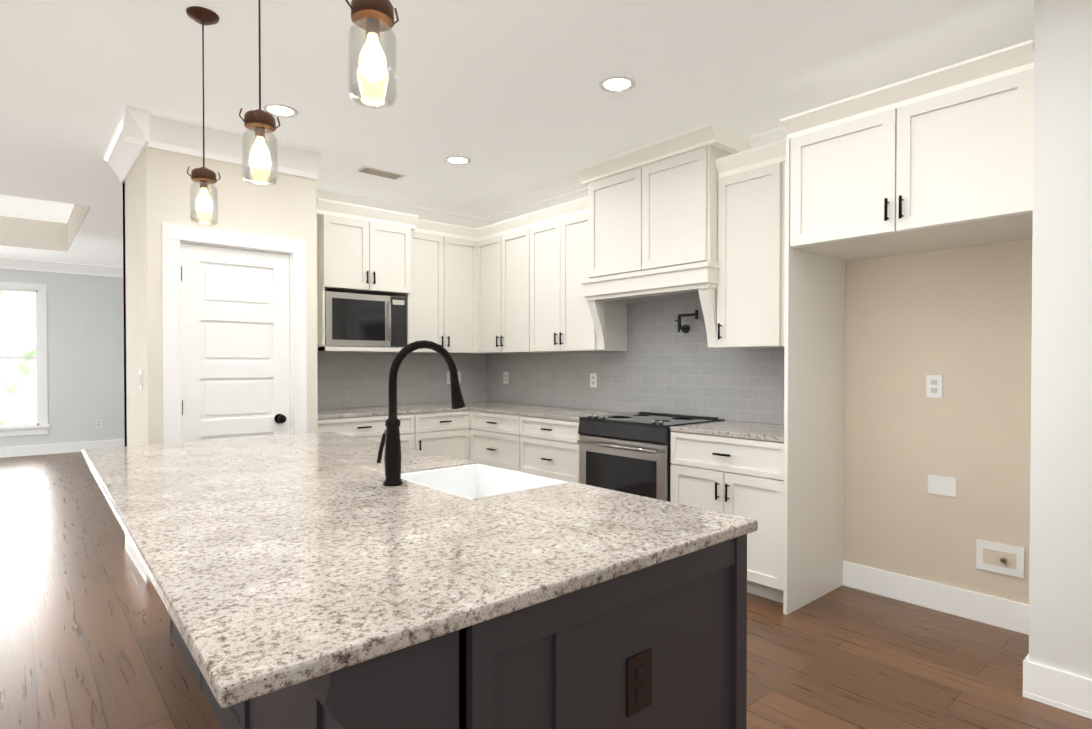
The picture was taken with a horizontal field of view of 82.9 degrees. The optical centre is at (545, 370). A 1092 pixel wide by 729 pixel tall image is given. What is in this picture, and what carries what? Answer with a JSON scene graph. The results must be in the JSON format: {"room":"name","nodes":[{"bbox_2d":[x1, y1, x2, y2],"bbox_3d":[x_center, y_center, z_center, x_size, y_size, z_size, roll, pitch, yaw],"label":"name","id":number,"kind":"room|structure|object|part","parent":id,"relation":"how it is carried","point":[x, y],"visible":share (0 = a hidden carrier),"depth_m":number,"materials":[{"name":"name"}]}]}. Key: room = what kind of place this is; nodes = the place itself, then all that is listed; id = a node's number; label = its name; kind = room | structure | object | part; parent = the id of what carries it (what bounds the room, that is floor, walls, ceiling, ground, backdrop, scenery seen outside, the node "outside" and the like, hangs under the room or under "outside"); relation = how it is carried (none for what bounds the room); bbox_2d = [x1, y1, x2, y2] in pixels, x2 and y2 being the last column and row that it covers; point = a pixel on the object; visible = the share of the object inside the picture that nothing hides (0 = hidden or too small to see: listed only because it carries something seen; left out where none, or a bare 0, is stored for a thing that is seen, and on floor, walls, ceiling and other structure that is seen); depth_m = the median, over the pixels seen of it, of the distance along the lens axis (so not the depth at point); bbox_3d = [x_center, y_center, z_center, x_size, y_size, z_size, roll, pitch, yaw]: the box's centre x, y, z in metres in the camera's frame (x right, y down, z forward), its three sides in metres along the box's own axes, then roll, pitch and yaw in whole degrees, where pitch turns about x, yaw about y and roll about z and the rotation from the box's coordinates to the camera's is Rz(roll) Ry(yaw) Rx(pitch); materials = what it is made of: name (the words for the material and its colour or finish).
{"room":"kitchen","nodes":[
{"label":"kitchen","id":0,"kind":"room"},
{"bbox_2d":[0,268,124,447],"bbox_3d":[-8.665,-0.166,7.630,10.750,2.760,0.140,-1,1,-41],"label":"wall","id":1,"kind":"structure","parent":0,"point":[85,352],"depth_m":9.11,"materials":[{"name":"grey paint"}]},
{"bbox_2d":[0,257,122,277],"bbox_3d":[-8.633,-1.469,7.487,10.630,0.150,0.095,-1,1,-41],"label":"crown molding","id":2,"kind":"structure","parent":1,"relation":"attached to","point":[5,262],"depth_m":8.90,"materials":[{"name":"white wood"}]},
{"bbox_2d":[0,439,124,457],"bbox_3d":[-8.660,1.145,7.548,10.630,0.140,0.019,-1,1,-41],"label":"baseboard","id":3,"kind":"structure","parent":1,"relation":"attached to","point":[16,451],"depth_m":8.92,"materials":[{"name":"white wood"}]},
{"bbox_2d":[125,534,151,583],"bbox_3d":[-2.648,1.186,4.006,0.033,0.140,0.917,-1,1,-41],"label":"baseboard","id":4,"kind":"structure","parent":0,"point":[128,547],"depth_m":3.95,"materials":[{"name":"white wood"}]},
{"bbox_2d":[123,183,477,445],"bbox_3d":[-1.821,-0.140,5.393,3.086,2.760,0.120,-1,1,-41],"label":"wall","id":5,"kind":"structure","parent":0,"point":[125,319],"depth_m":4.39,"materials":[{"name":"beige paint"}]},
{"bbox_2d":[104,120,143,184],"bbox_3d":[-2.741,-1.414,4.000,0.110,0.180,1.000,-1,1,-41],"label":"crown molding","id":6,"kind":"structure","parent":5,"relation":"attached to","point":[121,160],"depth_m":4.07,"materials":[{"name":"white wood"}]},
{"bbox_2d":[317,348,324,351],"bbox_3d":[-1.986,-0.740,4.945,0.235,1.170,0.328,-1,1,-41],"label":"upper cabinet","id":7,"kind":"object","parent":5,"relation":"attached to","point":[318,349],"depth_m":4.87,"materials":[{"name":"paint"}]},
{"bbox_2d":[317,288,392,347],"bbox_3d":[-1.654,-0.412,5.157,0.581,0.430,0.448,-1,1,-41],"label":"microwave","id":8,"kind":"object","parent":5,"relation":"attached to","point":[345,319],"depth_m":5.00,"materials":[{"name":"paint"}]},
{"bbox_2d":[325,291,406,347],"bbox_3d":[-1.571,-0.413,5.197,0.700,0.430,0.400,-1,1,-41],"label":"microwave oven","id":9,"kind":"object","parent":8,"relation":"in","point":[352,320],"depth_m":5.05,"materials":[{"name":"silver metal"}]},
{"bbox_2d":[317,198,412,295],"bbox_3d":[-1.586,-0.993,5.208,0.759,0.670,0.449,-1,1,-41],"label":"upper cabinet","id":10,"kind":"object","parent":5,"relation":"attached to","point":[360,248],"depth_m":5.01,"materials":[{"name":"beige paint"}]},
{"bbox_2d":[317,187,483,228],"bbox_3d":[-1.369,-1.448,5.627,2.079,0.150,0.095,-1,1,-41],"label":"crown molding","id":11,"kind":"structure","parent":5,"relation":"attached to","point":[424,213],"depth_m":5.67,"materials":[{"name":"white wood"}]},
{"bbox_2d":[317,352,484,408],"bbox_3d":[-1.410,0.080,5.667,2.040,0.484,0.008,-1,1,-41],"label":"tile backsplash","id":12,"kind":"structure","parent":5,"relation":"attached to","point":[344,379],"depth_m":5.63,"materials":[{"name":"grey tile"}]},
{"bbox_2d":[447,372,460,383],"bbox_3d":[-0.909,0.072,6.088,0.155,0.118,0.009,-1,1,-41],"label":"outlet","id":13,"kind":"object","parent":12,"relation":"attached to","point":[448,373],"depth_m":6.05,"materials":[{"name":"white plastic"}]},
{"bbox_2d":[393,292,412,347],"bbox_3d":[-1.376,-0.415,5.397,0.202,0.430,0.448,-1,1,-41],"label":"control panel","id":14,"kind":"object","parent":5,"relation":"attached to","point":[402,305],"depth_m":5.28,"materials":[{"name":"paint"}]},
{"bbox_2d":[385,216,476,353],"bbox_3d":[-1.027,-0.749,5.735,0.767,1.170,0.388,-1,1,-41],"label":"upper cabinet","id":15,"kind":"object","parent":5,"relation":"attached to","point":[444,254],"depth_m":5.62,"materials":[{"name":"beige paint"}]},
{"bbox_2d":[0,0,1034,266],"bbox_3d":[-3.607,-1.714,1.767,10.750,0.470,17.600,-1,1,-41],"label":"ceiling","id":16,"kind":"structure","parent":0,"point":[514,102],"depth_m":3.17,"materials":[{"name":"paint"}]},
{"bbox_2d":[186,6,220,225],"bbox_3d":[-1.434,-1.050,2.586,0.128,0.874,0.124,-1,1,-41],"label":"pendant light","id":17,"kind":"object","parent":16,"relation":"hanging from","point":[204,177],"visible":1,"depth_m":2.57,"materials":[{"name":"clear glass"}]},
{"bbox_2d":[120,105,322,179],"bbox_3d":[-1.985,-1.413,3.895,1.117,0.180,0.110,-1,1,-41],"label":"crown molding","id":18,"kind":"structure","parent":16,"relation":"attached to","point":[137,132],"depth_m":3.79,"materials":[{"name":"white wood"}]},
{"bbox_2d":[239,0,280,186],"bbox_3d":[-0.928,-1.043,2.002,0.128,0.874,0.124,-1,1,-41],"label":"pendant light","id":19,"kind":"object","parent":16,"relation":"hanging from","point":[259,122],"visible":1,"depth_m":1.99,"materials":[{"name":"clear glass"}]},
{"bbox_2d":[262,103,297,117],"bbox_3d":[-1.529,-1.495,3.557,0.190,0.007,0.190,-1,1,-41],"label":"recessed light","id":20,"kind":"object","parent":16,"relation":"in","point":[279,110],"visible":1,"depth_m":3.56,"materials":[{"name":"white plastic"}]},
{"bbox_2d":[345,0,398,108],"bbox_3d":[-0.387,-1.036,1.377,0.128,0.874,0.124,-1,1,-41],"label":"pendant light","id":21,"kind":"object","parent":16,"relation":"hanging from","point":[373,18],"visible":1,"depth_m":1.36,"materials":[{"name":"clear glass"}]},
{"bbox_2d":[355,165,406,179],"bbox_3d":[-1.257,-1.506,4.715,0.360,0.011,0.150,-1,1,-41],"label":"ceiling vent","id":22,"kind":"object","parent":16,"relation":"in","point":[379,172],"visible":1,"depth_m":4.69,"materials":[{"name":"white metal"}]},
{"bbox_2d":[444,156,470,164],"bbox_3d":[-0.632,-1.505,4.427,0.190,0.007,0.190,-1,1,-41],"label":"recessed light","id":23,"kind":"object","parent":16,"relation":"in","point":[458,160],"visible":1,"depth_m":4.43,"materials":[{"name":"white plastic"}]},
{"bbox_2d":[599,75,635,92],"bbox_3d":[0.371,-1.491,3.220,0.190,0.007,0.190,-1,1,-41],"label":"recessed light","id":24,"kind":"object","parent":16,"relation":"in","point":[617,84],"visible":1,"depth_m":3.21,"materials":[{"name":"white plastic"}]},
{"bbox_2d":[0,452,1091,728],"bbox_3d":[-3.135,1.306,2.210,12.000,0.060,17.600,-1,1,-41],"label":"floor","id":25,"kind":"structure","parent":0,"point":[86,640],"depth_m":2.79,"materials":[{"name":"brown wood"}]},
{"bbox_2d":[169,632,245,728],"bbox_3d":[-1.061,0.829,2.693,0.799,0.884,1.414,-1,1,-41],"label":"base cabinet","id":26,"kind":"object","parent":25,"relation":"on","point":[236,719],"depth_m":2.11,"materials":[{"name":"grey paint"}]},
{"bbox_2d":[123,147,317,446],"bbox_3d":[-2.294,-0.128,4.344,1.017,2.760,1.087,-1,1,-41],"label":"wall block","id":27,"kind":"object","parent":25,"relation":"on","point":[220,334],"visible":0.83,"depth_m":3.96,"materials":[{"name":"beige paint"}]},
{"bbox_2d":[139,370,142,389],"bbox_3d":[-2.508,0.058,3.823,0.009,0.118,0.075,-1,1,-41],"label":"switch plate","id":28,"kind":"object","parent":27,"relation":"attached to","point":[141,371],"depth_m":3.80,"materials":[{"name":"white plastic"}]},
{"bbox_3d":[-1.987,0.231,3.960,0.621,1.740,0.097,-1,1,-41],"label":"pantry door knob","id":29,"kind":"part","parent":27,"relation":"part of","materials":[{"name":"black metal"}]},
{"bbox_3d":[-2.011,0.185,4.024,0.850,2.142,0.148,-1,1,-41],"label":"pantry door casing","id":30,"kind":"part","parent":27,"relation":"part of","materials":[{"name":"white wood"}]},
{"bbox_3d":[-2.002,0.231,4.014,0.646,2.026,0.035,-1,1,-41],"label":"pantry door","id":31,"kind":"part","parent":27,"relation":"part of","materials":[{"name":"white wood"}]},
{"bbox_2d":[246,688,297,728],"bbox_3d":[-0.564,0.838,1.830,0.434,0.884,0.542,-1,1,-41],"label":"base cabinet","id":32,"kind":"object","parent":25,"relation":"on","point":[279,712],"depth_m":1.77,"materials":[{"name":"grey paint"}]},
{"bbox_2d":[318,412,424,450],"bbox_3d":[-1.612,0.801,5.087,0.965,0.884,0.629,-1,1,-41],"label":"base cabinet","id":33,"kind":"object","parent":25,"relation":"on","point":[412,424],"depth_m":4.91,"materials":[{"name":"beige paint"}]},
{"bbox_2d":[318,404,450,415],"bbox_3d":[-1.433,0.342,5.234,1.435,0.029,0.633,-1,1,-41],"label":"countertop","id":34,"kind":"structure","parent":33,"relation":"on","point":[377,411],"depth_m":5.19,"materials":[{"name":"beige stone"}]},
{"bbox_2d":[425,408,464,459],"bbox_3d":[-1.104,0.796,5.527,0.614,0.884,0.629,-1,1,-41],"label":"base cabinet","id":35,"kind":"object","parent":25,"relation":"on","point":[444,431],"depth_m":5.33,"materials":[{"name":"beige paint"}]},
{"bbox_2d":[465,408,516,470],"bbox_3d":[-0.228,0.790,5.407,0.670,0.900,0.738,-1,1,-41],"label":"base cabinet","id":36,"kind":"object","parent":25,"relation":"on","point":[490,433],"depth_m":5.23,"materials":[{"name":"beige paint"}]},
{"bbox_2d":[298,536,746,728],"bbox_3d":[-0.046,0.842,1.523,0.826,0.884,0.703,-1,1,-41],"label":"base cabinet","id":37,"kind":"object","parent":25,"relation":"on","point":[665,647],"depth_m":1.20,"materials":[{"name":"grey paint"}]},
{"bbox_2d":[82,436,657,715],"bbox_3d":[-0.951,0.379,2.006,0.810,0.029,2.650,-1,1,-41],"label":"countertop","id":38,"kind":"structure","parent":37,"relation":"on","point":[275,567],"depth_m":1.25,"materials":[{"name":"beige stone"}]},
{"bbox_2d":[270,432,757,567],"bbox_3d":[-0.494,0.374,2.401,0.412,0.029,2.650,-1,1,-41],"label":"countertop","id":39,"kind":"structure","parent":37,"relation":"on","point":[676,531],"depth_m":1.63,"materials":[{"name":"beige stone"}]},
{"bbox_2d":[406,464,561,495],"bbox_3d":[-0.236,0.491,2.111,0.409,0.240,0.536,-1,1,-41],"label":"sink","id":40,"kind":"object","parent":39,"relation":"in","point":[468,479],"depth_m":2.31,"materials":[{"name":"white ceramic"}]},
{"bbox_2d":[517,412,572,481],"bbox_3d":[0.244,0.796,4.862,0.668,0.900,0.704,-1,1,-41],"label":"base cabinet","id":41,"kind":"object","parent":25,"relation":"on","point":[544,443],"depth_m":4.70,"materials":[{"name":"beige paint"}]},
{"bbox_2d":[573,416,664,499],"bbox_3d":[0.750,0.803,4.277,0.668,0.900,0.843,-1,1,-41],"label":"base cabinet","id":42,"kind":"object","parent":25,"relation":"on","point":[607,454],"depth_m":4.08,"materials":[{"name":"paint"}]},
{"bbox_2d":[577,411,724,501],"bbox_3d":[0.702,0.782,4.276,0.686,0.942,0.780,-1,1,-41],"label":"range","id":43,"kind":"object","parent":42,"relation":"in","point":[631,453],"depth_m":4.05,"materials":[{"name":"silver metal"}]},
{"bbox_2d":[661,428,844,614],"bbox_3d":[1.236,0.809,3.716,0.668,0.900,0.763,-1,1,-41],"label":"base cabinet","id":44,"kind":"object","parent":25,"relation":"on","point":[793,486],"depth_m":3.41,"materials":[{"name":"beige paint"}]},
{"bbox_2d":[463,401,836,435],"bbox_3d":[0.317,0.343,4.787,0.650,0.037,3.594,-1,1,-41],"label":"countertop","id":45,"kind":"structure","parent":44,"relation":"on","point":[714,425],"depth_m":4.14,"materials":[{"name":"beige stone"}]},
{"bbox_2d":[491,238,1031,604],"bbox_3d":[2.761,-0.107,2.548,0.120,2.760,10.420,-1,1,-41],"label":"wall","id":46,"kind":"structure","parent":0,"point":[959,319],"depth_m":3.25,"materials":[{"name":"beige paint"}]},
{"bbox_2d":[477,212,544,353],"bbox_3d":[-0.267,-0.748,5.648,0.390,1.170,0.857,-1,1,-41],"label":"upper cabinet","id":47,"kind":"object","parent":46,"relation":"attached to","point":[504,248],"depth_m":5.53,"materials":[{"name":"beige paint"}]},
{"bbox_2d":[484,186,587,225],"bbox_3d":[0.003,-1.447,5.555,0.095,0.150,1.800,-1,1,-41],"label":"crown molding","id":48,"kind":"structure","parent":46,"relation":"attached to","point":[583,192],"depth_m":5.60,"materials":[{"name":"white wood"}]},
{"bbox_2d":[533,197,628,352],"bbox_3d":[0.226,-0.742,5.109,0.349,1.170,0.838,-1,1,-41],"label":"upper cabinet","id":49,"kind":"object","parent":46,"relation":"attached to","point":[570,314],"depth_m":4.91,"materials":[{"name":"beige paint"}]},
{"bbox_2d":[585,149,668,287],"bbox_3d":[0.663,-1.092,4.530,0.442,0.833,0.599,-1,1,-41],"label":"upper cabinet","id":50,"kind":"object","parent":46,"relation":"attached to","point":[609,200],"depth_m":4.42,"materials":[{"name":"beige paint"}]},
{"bbox_2d":[485,298,783,424],"bbox_3d":[0.559,-0.095,4.995,0.008,0.849,3.598,-1,1,-41],"label":"tile backsplash","id":51,"kind":"structure","parent":46,"relation":"attached to","point":[661,364],"depth_m":4.66,"materials":[{"name":"grey tile"}]},
{"bbox_2d":[503,372,507,383],"bbox_3d":[-0.396,0.072,6.087,0.008,0.118,0.075,-1,1,-41],"label":"outlet","id":52,"kind":"object","parent":51,"relation":"attached to","point":[505,374],"depth_m":6.09,"materials":[{"name":"white plastic"}]},
{"bbox_2d":[590,373,596,386],"bbox_3d":[0.396,0.082,5.172,0.008,0.118,0.075,-1,1,-41],"label":"outlet","id":53,"kind":"object","parent":51,"relation":"attached to","point":[593,376],"depth_m":5.17,"materials":[{"name":"white plastic"}]},
{"bbox_2d":[675,310,698,332],"bbox_3d":[0.991,-0.343,4.345,0.178,0.150,0.201,-1,1,-41],"label":"pot filler faucet","id":54,"kind":"object","parent":51,"relation":"attached to","point":[685,328],"depth_m":4.33,"materials":[{"name":"black metal"}]},
{"bbox_2d":[629,124,748,279],"bbox_3d":[0.971,-1.088,4.174,0.442,0.833,0.599,-1,1,-41],"label":"upper cabinet","id":55,"kind":"object","parent":46,"relation":"attached to","point":[675,177],"depth_m":3.97,"materials":[{"name":"beige paint"}]},
{"bbox_2d":[576,122,750,350],"bbox_3d":[0.795,-0.827,4.337,0.497,1.358,1.180,-1,1,-41],"label":"range hood","id":56,"kind":"object","parent":55,"relation":"in","point":[658,213],"depth_m":4.10,"materials":[{"name":"beige paint"}]},
{"bbox_2d":[713,144,796,351],"bbox_3d":[1.340,-0.727,3.822,0.349,1.170,0.418,-1,1,-41],"label":"upper cabinet","id":57,"kind":"object","parent":46,"relation":"attached to","point":[759,246],"depth_m":3.75,"materials":[{"name":"beige paint"}]},
{"bbox_2d":[748,127,786,148],"bbox_3d":[1.858,-1.423,3.411,0.095,0.150,1.590,-1,1,-41],"label":"crown molding","id":58,"kind":"structure","parent":46,"relation":"attached to","point":[777,134],"depth_m":3.90,"materials":[{"name":"white wood"}]},
{"bbox_2d":[765,139,844,351],"bbox_3d":[1.522,-0.725,3.611,0.349,1.170,0.256,-1,1,-41],"label":"upper cabinet","id":59,"kind":"object","parent":46,"relation":"attached to","point":[805,295],"depth_m":3.53,"materials":[{"name":"beige paint"}]},
{"bbox_2d":[785,40,1033,263],"bbox_3d":[1.833,-0.955,3.012,0.660,0.645,1.008,-1,1,-41],"label":"upper cabinet","id":60,"kind":"object","parent":46,"relation":"attached to","point":[943,159],"depth_m":2.76,"materials":[{"name":"beige paint"}]},
{"bbox_2d":[926,375,942,397],"bbox_3d":[2.054,0.084,3.267,0.008,0.118,0.075,-1,1,-41],"label":"outlet","id":61,"kind":"object","parent":46,"relation":"attached to","point":[934,383],"depth_m":3.26,"materials":[{"name":"white plastic"}]},
{"bbox_2d":[843,561,1028,634],"bbox_3d":[2.080,1.195,3.248,0.019,0.140,1.012,-1,1,-41],"label":"baseboard","id":62,"kind":"structure","parent":46,"relation":"attached to","point":[996,611],"depth_m":3.24,"materials":[{"name":"white wood"}]},
{"bbox_2d":[928,474,956,496],"bbox_3d":[2.080,0.605,3.244,0.006,0.100,0.130,-1,1,-41],"label":"outlet","id":63,"kind":"object","parent":46,"relation":"attached to","point":[939,485],"depth_m":3.24,"materials":[{"name":"white plastic"}]},
{"bbox_2d":[976,539,1024,577],"bbox_3d":[2.234,0.930,3.046,0.039,0.145,0.195,-1,1,-41],"label":"outlet","id":64,"kind":"object","parent":46,"relation":"attached to","point":[1001,558],"depth_m":3.05,"materials":[{"name":"white plastic"}]},
{"bbox_2d":[1029,0,1091,678],"bbox_3d":[2.215,-0.108,2.552,0.700,2.760,0.200,-1,1,-41],"label":"wall","id":65,"kind":"structure","parent":0,"point":[1060,602],"depth_m":2.33,"materials":[{"name":"white paint"}]},
{"bbox_2d":[1022,654,1059,700],"bbox_3d":[2.123,1.202,2.629,0.677,0.140,0.019,-1,1,-41],"label":"baseboard","id":66,"kind":"structure","parent":65,"relation":"attached to","point":[1036,676],"depth_m":2.39,"materials":[{"name":"white wood"}]},
{"bbox_2d":[1088,678,1091,718],"bbox_3d":[2.281,1.203,2.479,0.717,0.140,0.022,-1,1,-41],"label":"baseboard","id":67,"kind":"structure","parent":65,"relation":"attached to","point":[1089,680],"depth_m":2.26,"materials":[{"name":"white wood"}]},
{"label":"outside","id":68,"kind":"structure","parent":0,"visible":0},
{"bbox_2d":[0,291,36,423],"bbox_3d":[-8.017,-0.176,8.502,2.190,2.520,0.010,-1,1,-41],"label":"window","id":69,"kind":"structure","parent":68,"point":[17,376],"depth_m":8.87,"materials":[{"name":"white glass"}]}
]}

